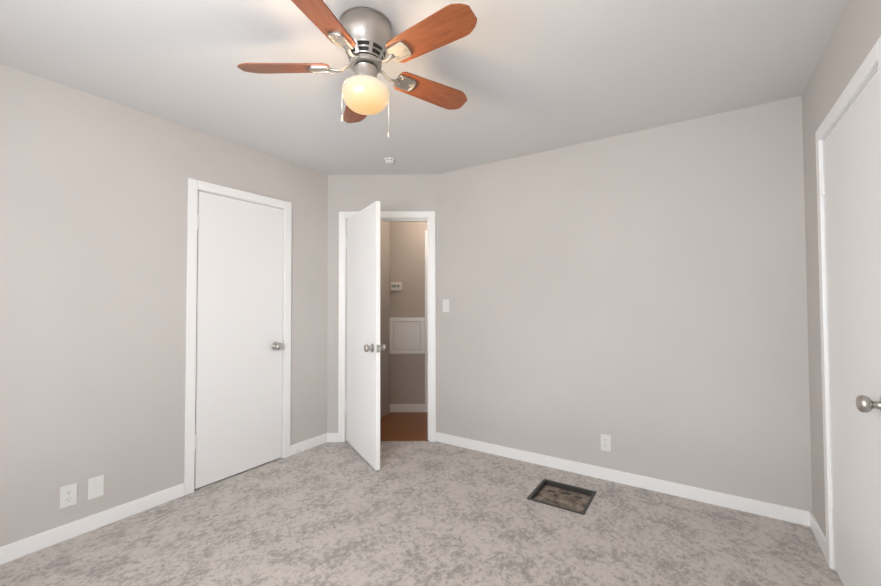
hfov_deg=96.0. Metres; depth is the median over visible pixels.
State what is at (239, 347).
closet door
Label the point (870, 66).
door frame
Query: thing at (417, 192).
wall
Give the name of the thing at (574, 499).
vent duct
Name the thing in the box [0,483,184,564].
baseboard
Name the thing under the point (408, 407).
baseboard
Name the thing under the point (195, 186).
door frame
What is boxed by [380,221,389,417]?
wall
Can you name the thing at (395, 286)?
thermostat
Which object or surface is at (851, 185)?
closet door
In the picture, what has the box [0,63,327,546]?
wall
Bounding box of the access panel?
[390,317,424,353]
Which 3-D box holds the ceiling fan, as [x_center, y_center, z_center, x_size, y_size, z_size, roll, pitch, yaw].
[-0.291,-0.904,1.660,0.999,0.472,1.033,-1,-2,33]
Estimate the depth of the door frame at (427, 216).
3.62 m
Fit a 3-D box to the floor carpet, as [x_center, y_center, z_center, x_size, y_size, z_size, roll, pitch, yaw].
[-0.333,1.299,1.602,3.419,0.001,3.745,-1,-2,33]
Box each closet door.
[194,191,282,488]
[821,70,880,585]
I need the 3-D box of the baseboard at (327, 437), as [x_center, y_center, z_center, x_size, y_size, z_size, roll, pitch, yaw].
[-1.110,1.305,3.449,0.030,0.082,0.449,-1,-2,33]
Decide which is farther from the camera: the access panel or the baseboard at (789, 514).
the access panel
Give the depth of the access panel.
4.60 m
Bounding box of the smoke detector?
[384,157,395,164]
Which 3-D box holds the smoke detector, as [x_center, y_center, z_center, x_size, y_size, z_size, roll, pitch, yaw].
[-0.418,-1.084,3.267,0.100,0.034,0.100,-1,-2,33]
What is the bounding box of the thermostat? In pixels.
[391,282,401,290]
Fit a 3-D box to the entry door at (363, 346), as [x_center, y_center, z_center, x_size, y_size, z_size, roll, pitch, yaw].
[-0.671,0.321,3.289,0.697,2.015,0.404,-1,-2,33]
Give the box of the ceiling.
[0,0,847,174]
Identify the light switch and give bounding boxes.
[443,299,448,311]
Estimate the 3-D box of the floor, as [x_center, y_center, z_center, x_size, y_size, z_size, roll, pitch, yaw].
[-0.181,1.387,4.116,2.900,0.044,1.047,0,-1,0]
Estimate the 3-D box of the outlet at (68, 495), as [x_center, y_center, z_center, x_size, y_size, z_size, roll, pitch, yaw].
[-1.995,1.089,2.130,0.008,0.115,0.070,-1,-2,33]
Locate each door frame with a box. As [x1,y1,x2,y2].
[184,178,291,494]
[338,211,435,441]
[815,36,880,570]
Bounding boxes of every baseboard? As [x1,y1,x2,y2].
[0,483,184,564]
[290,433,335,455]
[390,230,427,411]
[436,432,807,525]
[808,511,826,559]
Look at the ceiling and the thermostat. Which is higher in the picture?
the ceiling
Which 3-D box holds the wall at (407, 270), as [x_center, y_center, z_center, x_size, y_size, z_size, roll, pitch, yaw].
[-0.136,0.152,4.670,3.000,2.540,0.100,0,-1,0]
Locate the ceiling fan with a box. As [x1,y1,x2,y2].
[237,0,476,137]
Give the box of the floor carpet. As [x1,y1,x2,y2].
[0,441,843,585]
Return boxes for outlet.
[60,483,77,508]
[601,434,610,451]
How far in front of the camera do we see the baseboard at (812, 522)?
2.07 m
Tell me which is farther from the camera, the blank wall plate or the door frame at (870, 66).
the blank wall plate
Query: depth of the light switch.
3.57 m
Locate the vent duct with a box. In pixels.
[526,479,596,514]
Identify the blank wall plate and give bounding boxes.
[88,475,103,499]
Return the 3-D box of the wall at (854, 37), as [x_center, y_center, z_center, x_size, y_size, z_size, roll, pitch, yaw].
[1.115,0.052,0.677,0.115,2.540,3.915,-1,-2,33]
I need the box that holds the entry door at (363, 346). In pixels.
[345,201,385,470]
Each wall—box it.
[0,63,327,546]
[327,174,438,432]
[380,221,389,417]
[390,221,426,403]
[438,96,811,511]
[802,0,880,536]
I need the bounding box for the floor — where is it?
[380,412,428,440]
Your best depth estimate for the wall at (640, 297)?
2.70 m
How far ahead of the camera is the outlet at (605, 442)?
2.81 m

